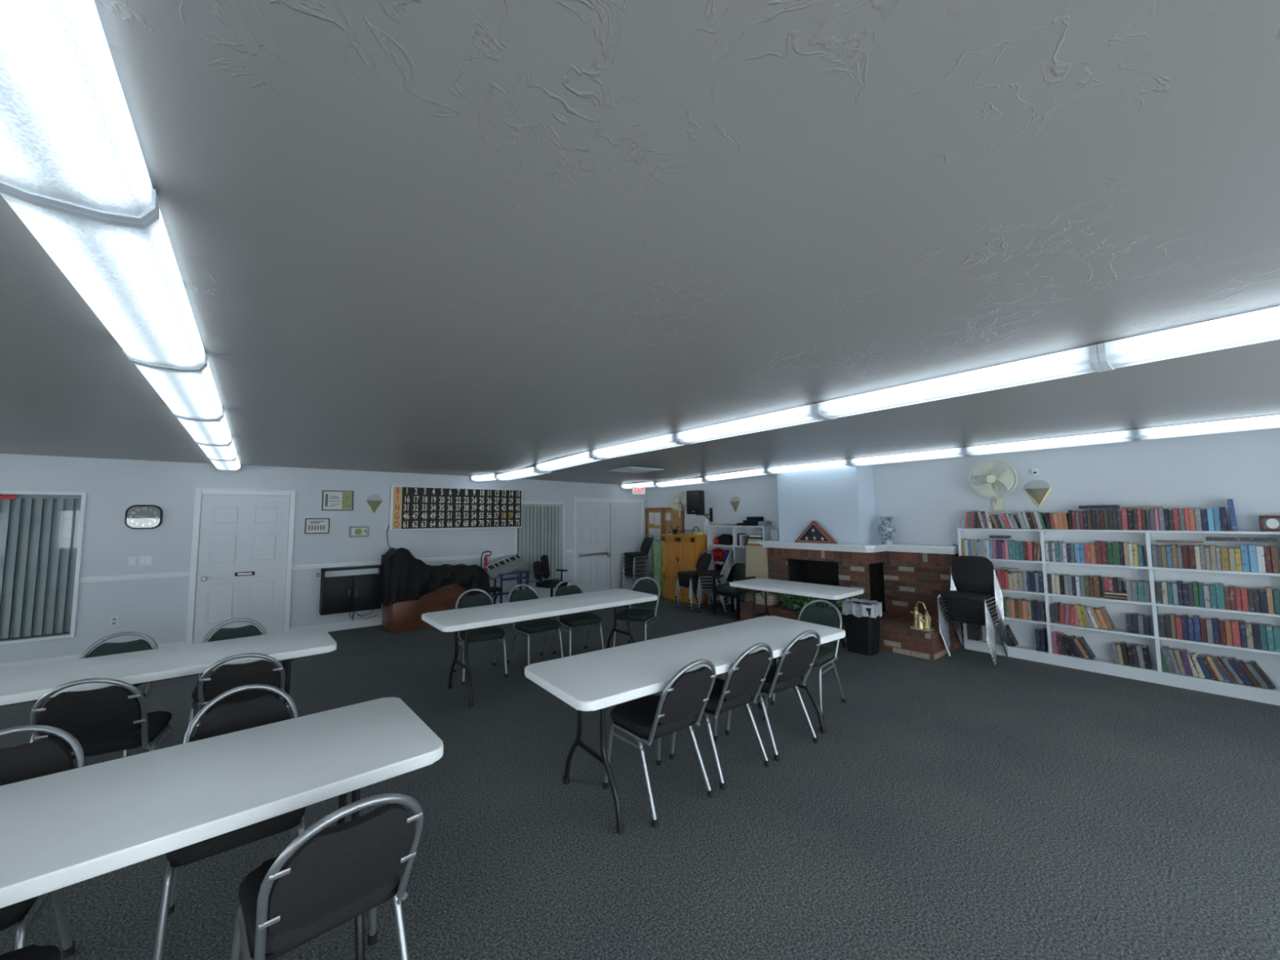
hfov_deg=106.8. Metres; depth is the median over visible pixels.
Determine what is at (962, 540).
book
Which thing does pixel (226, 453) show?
ceiling light
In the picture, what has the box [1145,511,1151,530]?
book
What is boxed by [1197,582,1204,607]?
book
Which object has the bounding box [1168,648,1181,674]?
book
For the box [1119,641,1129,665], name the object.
book
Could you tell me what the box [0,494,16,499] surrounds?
strip
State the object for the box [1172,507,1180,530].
book
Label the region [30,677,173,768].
banquet chair
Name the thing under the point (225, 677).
banquet chair
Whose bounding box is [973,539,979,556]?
book
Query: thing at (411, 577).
cloth
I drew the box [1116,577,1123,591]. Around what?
book
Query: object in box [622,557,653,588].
banquet chair
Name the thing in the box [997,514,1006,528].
book
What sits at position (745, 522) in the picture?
case
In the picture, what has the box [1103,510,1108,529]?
book
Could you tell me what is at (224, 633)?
banquet chair
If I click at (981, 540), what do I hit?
book
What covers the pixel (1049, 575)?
book
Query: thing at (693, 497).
grille
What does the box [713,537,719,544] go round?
bag
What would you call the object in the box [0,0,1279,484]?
ceiling
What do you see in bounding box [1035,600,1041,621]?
book
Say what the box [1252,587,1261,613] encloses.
book
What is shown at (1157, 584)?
book
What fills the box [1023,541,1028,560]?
book
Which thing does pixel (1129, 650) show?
book
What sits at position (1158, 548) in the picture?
book
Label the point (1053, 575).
book
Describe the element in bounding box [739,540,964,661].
fireplace
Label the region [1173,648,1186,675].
book
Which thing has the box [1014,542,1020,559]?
book
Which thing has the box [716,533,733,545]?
bundle
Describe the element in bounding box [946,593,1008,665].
chair
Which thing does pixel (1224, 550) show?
book
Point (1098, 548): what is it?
book
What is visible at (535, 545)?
vertical blinds
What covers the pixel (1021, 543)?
book
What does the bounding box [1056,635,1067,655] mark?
book
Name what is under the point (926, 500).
wall
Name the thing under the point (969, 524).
book
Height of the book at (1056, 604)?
0.223 m
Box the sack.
[715,564,733,581]
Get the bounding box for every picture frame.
[304,518,329,533]
[321,490,353,510]
[348,526,368,537]
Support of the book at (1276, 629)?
on the bookcase at (1100, 641)
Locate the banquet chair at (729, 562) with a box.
[697,555,733,607]
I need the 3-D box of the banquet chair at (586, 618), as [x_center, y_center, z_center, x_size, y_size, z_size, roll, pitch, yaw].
[-0.776,1.691,5.803,0.463,0.857,0.626,2,-5,-33]
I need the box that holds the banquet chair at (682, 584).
[676,565,715,611]
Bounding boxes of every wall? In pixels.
[0,453,647,663]
[646,427,1279,604]
[777,464,876,544]
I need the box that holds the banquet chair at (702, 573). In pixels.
[696,549,732,600]
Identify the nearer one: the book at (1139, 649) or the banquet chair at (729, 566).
the book at (1139, 649)
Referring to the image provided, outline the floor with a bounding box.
[0,595,1279,959]
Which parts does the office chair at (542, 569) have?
arm post, seat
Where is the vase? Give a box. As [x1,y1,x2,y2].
[878,516,896,544]
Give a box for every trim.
[79,571,190,582]
[292,552,515,569]
[564,549,573,552]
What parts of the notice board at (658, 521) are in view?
glass door, glass door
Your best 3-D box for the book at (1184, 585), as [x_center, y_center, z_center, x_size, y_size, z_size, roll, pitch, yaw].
[5.207,1.090,4.529,0.127,0.206,0.034,3,-6,-39]
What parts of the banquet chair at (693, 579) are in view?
seat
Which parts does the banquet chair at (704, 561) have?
leg, seat, leg, backrest, frame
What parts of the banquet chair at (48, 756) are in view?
seat, seat, leg, backrest, seat frame, frame, leg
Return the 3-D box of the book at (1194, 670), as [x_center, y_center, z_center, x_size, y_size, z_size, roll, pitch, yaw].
[5.213,1.739,4.487,0.122,0.204,0.084,3,-6,-39]
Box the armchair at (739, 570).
[711,562,755,620]
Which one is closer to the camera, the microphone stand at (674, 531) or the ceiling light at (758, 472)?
the ceiling light at (758, 472)
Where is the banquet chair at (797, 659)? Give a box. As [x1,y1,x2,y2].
[724,630,821,760]
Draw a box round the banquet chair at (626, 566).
[622,553,653,586]
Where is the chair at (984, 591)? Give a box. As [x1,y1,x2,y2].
[940,572,1002,648]
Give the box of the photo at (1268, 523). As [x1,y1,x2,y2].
[1262,518,1279,528]
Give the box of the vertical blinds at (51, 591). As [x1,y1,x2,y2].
[0,494,81,639]
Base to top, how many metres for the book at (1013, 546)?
0.210 m
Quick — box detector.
[1031,467,1039,475]
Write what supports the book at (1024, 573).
on the bookcase at (1100, 641)
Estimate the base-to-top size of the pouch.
0.060 m
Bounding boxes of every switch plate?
[127,556,137,566]
[137,555,151,565]
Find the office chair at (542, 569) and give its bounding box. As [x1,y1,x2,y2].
[533,555,568,597]
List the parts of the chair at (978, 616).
leg, seat, leg, leg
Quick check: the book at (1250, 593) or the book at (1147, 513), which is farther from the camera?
the book at (1147, 513)
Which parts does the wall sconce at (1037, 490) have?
lamp shade, glass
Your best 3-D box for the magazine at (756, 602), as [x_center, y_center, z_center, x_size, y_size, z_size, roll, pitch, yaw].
[1.955,1.917,7.395,0.220,0.020,0.300,3,-6,-39]
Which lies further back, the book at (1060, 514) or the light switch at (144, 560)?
the light switch at (144, 560)
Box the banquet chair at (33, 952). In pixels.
[0,944,60,959]
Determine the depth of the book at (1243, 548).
4.24 m
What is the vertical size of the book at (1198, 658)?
0.194 m
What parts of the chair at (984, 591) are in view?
leg, leg, seat, backrest, leg, leg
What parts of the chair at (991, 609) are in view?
leg, seat, backrest, leg, leg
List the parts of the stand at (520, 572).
leg, leg, rail, leg, leg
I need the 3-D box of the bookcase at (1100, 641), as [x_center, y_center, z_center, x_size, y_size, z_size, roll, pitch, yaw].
[5.081,1.237,4.684,0.171,1.476,3.283,3,-6,-39]
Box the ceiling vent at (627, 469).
[608,466,663,473]
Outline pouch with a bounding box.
[693,531,702,534]
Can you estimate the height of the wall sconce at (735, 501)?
0.316 m
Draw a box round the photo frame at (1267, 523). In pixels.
[1258,515,1279,531]
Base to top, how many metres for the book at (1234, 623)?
0.220 m
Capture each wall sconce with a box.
[365,494,382,513]
[729,496,740,512]
[1024,480,1052,506]
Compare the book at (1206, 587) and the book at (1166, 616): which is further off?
the book at (1166, 616)
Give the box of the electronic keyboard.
[481,553,528,580]
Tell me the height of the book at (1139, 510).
0.215 m
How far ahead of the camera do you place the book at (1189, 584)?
4.47 m
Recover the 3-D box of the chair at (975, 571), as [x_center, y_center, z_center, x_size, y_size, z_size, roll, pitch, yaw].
[3.733,1.312,5.416,0.539,0.852,0.465,3,-6,-41]
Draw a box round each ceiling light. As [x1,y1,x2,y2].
[0,0,157,223]
[0,187,206,370]
[131,355,223,421]
[174,413,231,445]
[196,437,237,461]
[209,457,240,471]
[470,473,500,481]
[495,466,551,480]
[534,450,607,471]
[591,433,689,459]
[620,481,661,488]
[654,477,712,487]
[674,404,833,444]
[703,467,769,481]
[765,459,854,474]
[814,344,1105,419]
[848,447,968,466]
[964,429,1137,456]
[1097,306,1279,370]
[1134,414,1279,440]
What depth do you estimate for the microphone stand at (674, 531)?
9.67 m
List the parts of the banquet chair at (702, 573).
leg, seat, seat frame, frame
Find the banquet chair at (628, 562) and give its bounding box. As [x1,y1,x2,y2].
[622,549,653,584]
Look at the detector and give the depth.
5.50 m
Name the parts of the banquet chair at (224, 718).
leg, leg, seat, seat, frame, backrest, leg, leg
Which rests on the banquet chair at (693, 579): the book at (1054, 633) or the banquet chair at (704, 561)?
the banquet chair at (704, 561)
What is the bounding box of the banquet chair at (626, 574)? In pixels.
[623,561,653,587]
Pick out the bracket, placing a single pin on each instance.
(710, 514)
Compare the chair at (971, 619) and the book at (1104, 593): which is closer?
the book at (1104, 593)
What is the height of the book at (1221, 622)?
0.214 m
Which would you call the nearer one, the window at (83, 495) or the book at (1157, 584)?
the book at (1157, 584)
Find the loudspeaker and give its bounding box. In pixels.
[686,490,704,514]
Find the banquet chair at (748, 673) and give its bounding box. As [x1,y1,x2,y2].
[669,642,773,790]
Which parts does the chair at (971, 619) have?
leg, leg, seat, leg, leg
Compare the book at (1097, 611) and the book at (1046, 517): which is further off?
the book at (1046, 517)
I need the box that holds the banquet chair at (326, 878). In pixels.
[230,793,423,959]
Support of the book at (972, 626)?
on the bookcase at (1100, 641)
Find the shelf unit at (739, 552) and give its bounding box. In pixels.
[706,525,774,608]
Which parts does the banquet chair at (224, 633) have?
leg, leg, seat, frame, backrest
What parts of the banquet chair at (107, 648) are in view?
leg, backrest, frame, leg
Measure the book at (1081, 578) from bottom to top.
0.210 m
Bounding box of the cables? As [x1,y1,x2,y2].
[349,609,376,621]
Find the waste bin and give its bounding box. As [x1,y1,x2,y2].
[840,597,882,655]
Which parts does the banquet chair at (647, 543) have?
leg, seat, backrest, frame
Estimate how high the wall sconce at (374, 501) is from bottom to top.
0.316 m
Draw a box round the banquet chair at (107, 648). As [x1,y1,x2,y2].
[29,631,158,757]
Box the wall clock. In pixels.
[124,505,163,528]
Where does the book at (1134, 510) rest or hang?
on the bookcase at (1100, 641)
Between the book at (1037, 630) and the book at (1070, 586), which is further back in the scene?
the book at (1037, 630)
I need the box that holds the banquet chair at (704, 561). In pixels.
[675,550,713,601]
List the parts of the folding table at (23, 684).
apron rail, leg, leg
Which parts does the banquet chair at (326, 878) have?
leg, seat, seat, seat frame, backrest, leg, leg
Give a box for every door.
[185,487,297,644]
[572,497,644,592]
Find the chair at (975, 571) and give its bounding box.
[937,555,1000,640]
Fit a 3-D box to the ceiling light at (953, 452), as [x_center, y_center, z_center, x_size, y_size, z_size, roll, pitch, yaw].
[3.375,-0.279,6.031,0.262,0.092,1.358,3,-6,-39]
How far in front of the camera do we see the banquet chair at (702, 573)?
8.22 m
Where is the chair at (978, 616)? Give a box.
[944,586,1005,657]
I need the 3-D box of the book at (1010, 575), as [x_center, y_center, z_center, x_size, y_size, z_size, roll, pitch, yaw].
[4.371,1.191,5.577,0.120,0.183,0.040,3,-6,-39]
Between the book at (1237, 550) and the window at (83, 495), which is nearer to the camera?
the book at (1237, 550)
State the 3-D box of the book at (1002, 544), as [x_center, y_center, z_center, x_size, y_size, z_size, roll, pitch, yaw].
[4.336,0.837,5.645,0.133,0.201,0.030,3,-6,-39]
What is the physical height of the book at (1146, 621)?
0.180 m
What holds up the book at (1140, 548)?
on the bookcase at (1100, 641)
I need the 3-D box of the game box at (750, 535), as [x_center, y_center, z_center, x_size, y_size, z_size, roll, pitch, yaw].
[2.085,0.979,8.337,0.220,0.040,0.232,3,-6,-39]
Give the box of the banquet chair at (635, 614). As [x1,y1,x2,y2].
[613,577,660,647]
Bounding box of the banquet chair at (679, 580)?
[675,560,714,608]
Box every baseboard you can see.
[0,641,185,669]
[288,595,550,631]
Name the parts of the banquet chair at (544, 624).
leg, frame, backrest, leg, seat frame, seat, seat, leg, leg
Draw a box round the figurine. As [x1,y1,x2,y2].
[910,600,934,631]
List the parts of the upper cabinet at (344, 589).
door, door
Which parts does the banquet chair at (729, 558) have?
seat, frame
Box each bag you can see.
[711,548,725,561]
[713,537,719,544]
[722,550,733,562]
[746,516,764,519]
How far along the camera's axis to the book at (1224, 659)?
4.26 m
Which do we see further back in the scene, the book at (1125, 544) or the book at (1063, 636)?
the book at (1063, 636)
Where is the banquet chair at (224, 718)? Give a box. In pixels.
[152,684,305,959]
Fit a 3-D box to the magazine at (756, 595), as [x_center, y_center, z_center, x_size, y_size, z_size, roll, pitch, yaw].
[1.962,1.813,7.378,0.220,0.020,0.300,3,-6,-38]
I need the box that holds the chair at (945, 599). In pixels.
[939,567,1001,644]
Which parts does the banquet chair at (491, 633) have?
leg, leg, backrest, frame, seat frame, seat, seat, leg, leg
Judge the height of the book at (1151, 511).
0.207 m
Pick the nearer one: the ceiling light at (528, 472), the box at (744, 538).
the ceiling light at (528, 472)
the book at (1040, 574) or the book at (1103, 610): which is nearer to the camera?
the book at (1103, 610)
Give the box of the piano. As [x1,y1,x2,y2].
[382,564,471,632]
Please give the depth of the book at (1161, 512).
4.63 m
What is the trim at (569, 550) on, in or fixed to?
attached to the wall at (157, 608)
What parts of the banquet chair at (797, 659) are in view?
leg, leg, leg, seat, seat frame, seat, frame, backrest, leg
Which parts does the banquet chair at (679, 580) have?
seat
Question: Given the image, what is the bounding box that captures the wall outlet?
[109,616,119,626]
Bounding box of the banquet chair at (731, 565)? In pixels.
[697,561,733,613]
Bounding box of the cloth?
[380,547,490,605]
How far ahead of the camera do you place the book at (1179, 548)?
4.53 m
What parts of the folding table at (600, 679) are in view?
leg, leg, leg, leg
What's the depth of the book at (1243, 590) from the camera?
4.22 m
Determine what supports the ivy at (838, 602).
on the fireplace
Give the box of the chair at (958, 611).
[943,582,1004,654]
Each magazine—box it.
[755,592,778,597]
[755,595,777,599]
[755,598,777,601]
[755,600,777,604]
[755,600,778,603]
[755,602,777,605]
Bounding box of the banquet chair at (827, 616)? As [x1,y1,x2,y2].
[771,599,845,719]
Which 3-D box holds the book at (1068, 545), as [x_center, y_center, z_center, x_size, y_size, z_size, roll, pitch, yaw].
[4.692,0.795,5.186,0.113,0.206,0.031,3,-6,-39]
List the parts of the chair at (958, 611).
leg, leg, seat, leg, leg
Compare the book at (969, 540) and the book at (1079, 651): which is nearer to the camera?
the book at (1079, 651)
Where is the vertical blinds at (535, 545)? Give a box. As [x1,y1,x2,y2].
[517,503,561,582]
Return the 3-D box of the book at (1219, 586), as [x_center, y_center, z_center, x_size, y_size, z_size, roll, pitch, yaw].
[5.343,1.066,4.372,0.124,0.227,0.045,3,-6,-39]
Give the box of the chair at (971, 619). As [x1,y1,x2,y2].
[946,590,1007,661]
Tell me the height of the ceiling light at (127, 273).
0.092 m
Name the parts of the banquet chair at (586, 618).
leg, backrest, leg, frame, seat frame, seat, seat, leg, leg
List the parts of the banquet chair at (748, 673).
leg, leg, leg, seat frame, seat, seat, frame, backrest, leg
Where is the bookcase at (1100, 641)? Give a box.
[956,528,1279,706]
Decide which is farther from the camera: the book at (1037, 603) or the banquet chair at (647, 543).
the banquet chair at (647, 543)
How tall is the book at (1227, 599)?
0.196 m
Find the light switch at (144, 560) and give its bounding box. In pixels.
[127,555,151,566]
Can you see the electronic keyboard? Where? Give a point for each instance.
(511, 563)
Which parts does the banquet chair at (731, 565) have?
frame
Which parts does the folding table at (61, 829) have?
leg, leg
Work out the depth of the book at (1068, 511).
5.16 m
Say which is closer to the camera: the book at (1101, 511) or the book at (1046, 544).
the book at (1101, 511)
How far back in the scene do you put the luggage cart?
8.28 m
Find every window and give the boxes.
[0,490,86,644]
[515,502,565,586]
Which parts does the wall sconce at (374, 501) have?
glass, lamp shade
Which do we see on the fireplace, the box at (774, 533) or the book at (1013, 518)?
the box at (774, 533)
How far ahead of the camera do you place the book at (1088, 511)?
5.03 m
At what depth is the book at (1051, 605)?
5.24 m
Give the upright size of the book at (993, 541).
0.220 m
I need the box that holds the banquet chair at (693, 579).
[675,558,713,604]
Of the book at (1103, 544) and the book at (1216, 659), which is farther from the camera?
the book at (1103, 544)
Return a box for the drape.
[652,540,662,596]
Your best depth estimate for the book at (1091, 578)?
5.00 m
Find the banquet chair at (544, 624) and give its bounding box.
[506,584,563,665]
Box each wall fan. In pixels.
[667,489,686,517]
[968,459,1017,511]
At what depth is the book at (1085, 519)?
5.06 m
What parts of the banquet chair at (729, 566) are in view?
seat, frame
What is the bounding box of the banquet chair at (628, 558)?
[622,545,653,580]
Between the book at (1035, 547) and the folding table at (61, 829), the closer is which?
the folding table at (61, 829)
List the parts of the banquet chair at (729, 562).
seat, frame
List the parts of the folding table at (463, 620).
leg, leg, apron rail, leg, leg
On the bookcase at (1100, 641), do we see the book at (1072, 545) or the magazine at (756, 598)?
the book at (1072, 545)
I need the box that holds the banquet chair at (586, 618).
[552,580,604,656]
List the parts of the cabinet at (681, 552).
door, drawer panel, drawer, door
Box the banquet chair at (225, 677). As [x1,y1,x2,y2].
[197,653,289,721]
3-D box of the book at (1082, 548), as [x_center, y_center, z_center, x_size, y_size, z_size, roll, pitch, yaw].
[4.773,0.790,5.110,0.134,0.203,0.038,3,-6,-39]
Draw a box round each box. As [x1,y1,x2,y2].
[711,523,728,525]
[724,524,736,525]
[737,533,745,546]
[739,534,747,546]
[742,535,749,546]
[746,543,762,545]
[747,541,758,543]
[748,537,762,538]
[748,538,762,541]
[749,534,762,537]
[757,520,771,525]
[770,528,779,540]
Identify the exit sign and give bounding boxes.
[632,482,644,494]
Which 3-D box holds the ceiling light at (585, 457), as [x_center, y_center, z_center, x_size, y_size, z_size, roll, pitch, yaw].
[-0.898,-0.223,6.042,0.262,0.092,1.400,3,-7,-39]
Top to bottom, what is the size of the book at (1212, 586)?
0.212 m
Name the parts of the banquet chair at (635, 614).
leg, leg, seat, seat, seat frame, frame, leg, backrest, leg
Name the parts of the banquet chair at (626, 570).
seat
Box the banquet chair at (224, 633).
[187,617,267,741]
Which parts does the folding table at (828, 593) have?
leg, leg, apron rail, leg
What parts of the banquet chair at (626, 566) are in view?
seat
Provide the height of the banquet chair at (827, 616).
0.857 m
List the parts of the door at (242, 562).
knob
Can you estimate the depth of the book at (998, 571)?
5.62 m
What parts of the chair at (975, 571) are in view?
leg, leg, seat, backrest, leg, leg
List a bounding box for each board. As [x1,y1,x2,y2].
[388,484,522,530]
[644,506,684,541]
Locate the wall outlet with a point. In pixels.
(113, 620)
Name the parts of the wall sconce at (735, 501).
glass, lamp shade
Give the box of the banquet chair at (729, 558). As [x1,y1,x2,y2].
[696,552,732,604]
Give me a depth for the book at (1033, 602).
5.37 m
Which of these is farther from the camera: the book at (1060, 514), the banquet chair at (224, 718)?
the book at (1060, 514)
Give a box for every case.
[742,520,764,525]
[794,520,837,543]
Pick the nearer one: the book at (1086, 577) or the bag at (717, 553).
the book at (1086, 577)
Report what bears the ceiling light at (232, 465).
attached to the ceiling
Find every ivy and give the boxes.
[777,593,816,610]
[808,598,843,614]
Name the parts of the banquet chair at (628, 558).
seat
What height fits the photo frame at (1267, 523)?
0.140 m
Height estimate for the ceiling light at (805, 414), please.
0.092 m
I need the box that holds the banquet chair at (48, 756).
[0,724,84,957]
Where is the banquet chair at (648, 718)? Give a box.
[602,659,716,827]
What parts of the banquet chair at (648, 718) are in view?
leg, leg, seat, seat, seat frame, leg, frame, backrest, leg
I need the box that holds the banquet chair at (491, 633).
[453,588,508,684]
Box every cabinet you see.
[319,564,382,615]
[661,533,708,604]
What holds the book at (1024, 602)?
on the bookcase at (1100, 641)
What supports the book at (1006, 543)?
on the bookcase at (1100, 641)
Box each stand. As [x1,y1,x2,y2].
[493,569,531,604]
[666,525,697,533]
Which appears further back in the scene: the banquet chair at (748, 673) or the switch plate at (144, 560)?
the switch plate at (144, 560)
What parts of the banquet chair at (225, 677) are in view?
backrest, seat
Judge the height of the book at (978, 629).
0.200 m
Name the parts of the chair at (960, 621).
leg, leg, seat, leg, leg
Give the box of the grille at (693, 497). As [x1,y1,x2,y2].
[687,491,699,509]
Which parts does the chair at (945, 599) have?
leg, leg, seat, backrest, leg, leg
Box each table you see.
[0,627,336,706]
[0,697,443,959]
[421,588,657,707]
[524,615,845,834]
[728,577,863,647]
[744,544,768,601]
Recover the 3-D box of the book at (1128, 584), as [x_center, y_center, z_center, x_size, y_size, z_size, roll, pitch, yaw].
[4.974,1.121,4.825,0.121,0.194,0.038,3,-6,-39]
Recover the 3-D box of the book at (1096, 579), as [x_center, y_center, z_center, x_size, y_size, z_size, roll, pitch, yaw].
[4.825,1.122,5.010,0.126,0.224,0.043,3,-6,-39]
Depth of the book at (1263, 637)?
4.14 m
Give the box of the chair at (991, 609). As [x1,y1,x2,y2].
[942,574,1004,651]
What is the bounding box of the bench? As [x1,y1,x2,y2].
[489,586,502,604]
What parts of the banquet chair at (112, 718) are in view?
frame, backrest, seat, seat, leg, seat frame, leg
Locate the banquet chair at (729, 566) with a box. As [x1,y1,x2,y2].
[697,558,733,610]
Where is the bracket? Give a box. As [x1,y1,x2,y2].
[696,507,712,521]
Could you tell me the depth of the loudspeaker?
9.17 m
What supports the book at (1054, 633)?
on the bookcase at (1100, 641)
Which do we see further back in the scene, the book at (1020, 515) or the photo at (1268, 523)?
the book at (1020, 515)
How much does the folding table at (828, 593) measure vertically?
0.742 m
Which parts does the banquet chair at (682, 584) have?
leg, seat, leg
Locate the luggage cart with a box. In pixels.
[480,551,491,567]
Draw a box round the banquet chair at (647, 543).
[622,533,653,576]
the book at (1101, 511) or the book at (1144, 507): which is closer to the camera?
the book at (1144, 507)
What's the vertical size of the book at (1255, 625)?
0.218 m
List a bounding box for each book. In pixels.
[961,538,967,555]
[964,511,972,528]
[964,539,968,555]
[966,623,971,639]
[967,512,972,528]
[967,539,972,555]
[970,511,977,528]
[970,539,974,555]
[970,624,975,639]
[973,511,977,528]
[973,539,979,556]
[974,624,982,640]
[976,511,984,528]
[977,511,985,528]
[977,541,981,556]
[979,539,984,556]
[981,513,988,528]
[982,538,988,558]
[985,512,995,528]
[986,539,991,558]
[988,540,993,558]
[989,535,1010,538]
[990,515,999,528]
[991,539,996,559]
[993,515,1002,528]
[995,539,1000,559]
[996,568,1003,589]
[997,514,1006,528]
[998,540,1004,559]
[999,567,1019,570]
[1000,513,1011,528]
[1000,542,1005,559]
[1000,569,1007,589]
[1003,596,1008,617]
[1004,540,1008,559]
[1004,571,1009,589]
[1004,624,1018,646]
[1005,513,1014,528]
[1005,633,1011,645]
[1006,598,1013,617]
[1007,540,1013,559]
[1008,573,1013,590]
[1009,515,1020,528]
[1009,598,1016,617]
[1011,541,1017,559]
[1012,571,1018,590]
[1013,599,1018,618]
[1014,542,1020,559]
[1016,511,1026,528]
[1017,571,1023,591]
[1017,598,1024,618]
[1018,541,1026,559]
[1021,511,1031,528]
[1022,570,1029,591]
[1022,600,1028,619]
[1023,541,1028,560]
[1026,511,1035,528]
[1026,572,1031,591]
[1026,600,1031,620]
[1027,541,1034,560]
[1030,511,1038,528]
[1030,599,1037,621]
[1031,570,1036,591]
[1033,511,1042,528]
[1033,545,1037,560]
[1034,572,1039,592]
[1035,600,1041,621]
[1035,627,1040,651]
[1036,544,1041,560]
[1037,511,1046,528]
[1038,571,1044,592]
[1040,600,1046,622]
[1040,627,1048,652]
[1044,512,1051,528]
[1044,542,1049,561]
[1047,573,1052,593]
[1048,513,1054,528]
[1048,541,1053,561]
[1049,602,1054,622]
[1051,542,1056,561]
[1051,573,1057,594]
[1051,631,1057,653]
[1052,513,1059,528]
[1053,601,1060,623]
[1054,541,1060,562]
[1055,574,1060,594]
[1056,631,1063,654]
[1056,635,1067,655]
[1057,512,1064,528]
[1058,541,1063,562]
[1058,573,1065,595]
[1059,603,1065,624]
[1061,634,1071,655]
[1062,512,1069,528]
[1062,542,1067,562]
[1063,573,1069,595]
[1064,603,1071,625]
[1065,635,1075,656]
[1066,542,1071,562]
[1067,510,1073,529]
[1067,575,1072,595]
[1068,635,1079,657]
[1069,604,1075,625]
[1070,542,1075,563]
[1071,511,1076,529]
[1071,575,1076,595]
[1072,635,1084,657]
[1074,542,1080,563]
[1074,604,1084,626]
[1074,637,1088,658]
[1075,511,1079,529]
[1075,575,1080,595]
[1075,604,1081,626]
[1077,636,1095,659]
[1078,505,1119,508]
[1078,511,1084,529]
[1079,543,1085,563]
[1079,575,1085,596]
[1080,604,1088,626]
[1082,510,1088,529]
[1084,543,1091,564]
[1084,574,1089,596]
[1084,606,1093,627]
[1085,606,1097,628]
[1086,509,1092,529]
[1088,576,1094,597]
[1089,543,1096,564]
[1089,607,1102,628]
[1090,510,1097,529]
[1093,574,1102,598]
[1094,540,1102,564]
[1094,608,1108,629]
[1095,510,1101,529]
[1098,606,1115,630]
[1099,509,1105,529]
[1100,541,1107,564]
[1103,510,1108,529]
[1103,577,1109,591]
[1104,590,1127,594]
[1104,592,1127,595]
[1104,593,1127,597]
[1104,595,1127,599]
[1104,596,1127,600]
[1106,542,1113,564]
[1107,511,1114,529]
[1108,577,1113,591]
[1111,541,1120,564]
[1111,577,1118,591]
[1111,642,1119,664]
[1112,509,1118,529]
[1115,643,1124,665]
[1116,510,1122,529]
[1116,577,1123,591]
[1119,542,1124,565]
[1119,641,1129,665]
[1120,508,1128,529]
[1121,506,1162,508]
[1123,542,1129,565]
[1125,580,1132,600]
[1125,612,1133,633]
[1126,644,1134,666]
[1127,511,1133,529]
[1128,542,1133,565]
[1130,580,1138,601]
[1131,613,1138,634]
[1131,643,1139,667]
[1132,508,1138,530]
[1132,543,1138,566]
[1136,508,1142,530]
[1136,644,1145,668]
[1137,546,1144,566]
[1137,579,1145,602]
[1137,613,1144,634]
[1141,510,1146,530]
[1141,644,1151,669]
[1142,614,1151,635]
[1143,581,1151,602]
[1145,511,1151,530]
[1149,509,1155,530]
[1151,544,1158,567]
[1154,508,1159,530]
[1155,540,1203,542]
[1155,580,1163,604]
[1156,545,1162,567]
[1157,613,1165,637]
[1158,508,1165,530]
[1160,546,1168,567]
[1160,580,1168,604]
[1160,645,1175,672]
[1160,647,1168,671]
[1163,508,1169,530]
[1164,613,1172,638]
[1165,545,1173,568]
[1166,582,1173,604]
[1168,510,1174,530]
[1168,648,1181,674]
[1169,613,1177,638]
[1170,543,1178,568]
[1171,582,1178,604]
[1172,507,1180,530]
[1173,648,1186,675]
[1174,615,1182,639]
[1176,546,1183,568]
[1177,580,1183,605]
[1178,508,1186,530]
[1179,648,1193,675]
[1181,545,1190,568]
[1181,613,1189,640]
[1182,582,1189,606]
[1183,507,1190,530]
[1186,617,1195,640]
[1186,651,1199,676]
[1187,545,1196,568]
[1187,582,1194,606]
[1188,508,1195,530]
[1191,652,1204,678]
[1192,581,1199,607]
[1192,614,1201,642]
[1194,507,1202,530]
[1194,546,1201,569]
[1195,654,1212,679]
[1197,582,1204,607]
[1199,544,1206,569]
[1199,617,1208,642]
[1200,509,1208,530]
[1200,653,1217,679]
[1203,584,1211,608]
[1204,546,1211,569]
[1205,537,1277,542]
[1205,617,1213,644]
[1206,508,1214,531]
[1206,654,1224,680]
[1208,544,1217,570]
[1208,583,1217,608]
[1211,617,1220,644]
[1212,656,1231,681]
[1213,508,1221,531]
[1213,655,1236,683]
[1215,546,1222,570]
[1215,582,1225,609]
[1218,619,1226,645]
[1219,506,1227,531]
[1220,546,1230,570]
[1221,656,1244,684]
[1223,586,1231,609]
[1224,619,1233,645]
[1226,498,1238,531]
[1226,657,1253,685]
[1228,547,1235,571]
[1228,585,1236,610]
[1231,619,1240,647]
[1234,547,1242,571]
[1235,586,1242,610]
[1236,659,1260,687]
[1238,619,1247,648]
[1240,544,1250,572]
[1240,586,1248,611]
[1244,622,1253,648]
[1244,661,1268,688]
[1246,587,1254,612]
[1248,544,1257,572]
[1249,660,1275,689]
[1251,622,1261,649]
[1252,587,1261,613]
[1255,545,1266,573]
[1258,590,1267,613]
[1258,623,1267,650]
[1263,546,1272,573]
[1265,586,1275,613]
[1265,623,1275,651]
[1269,545,1279,573]
[1271,588,1279,614]
[1272,626,1279,652]
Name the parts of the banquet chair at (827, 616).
leg, seat, seat, seat frame, backrest, frame, leg, leg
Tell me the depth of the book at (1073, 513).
5.13 m
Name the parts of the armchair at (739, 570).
leg, armrest, seat rail, leg, seat, leg, backrest, armrest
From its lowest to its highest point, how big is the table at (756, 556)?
1.168 m
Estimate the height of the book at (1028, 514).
0.192 m
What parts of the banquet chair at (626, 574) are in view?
seat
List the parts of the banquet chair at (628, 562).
seat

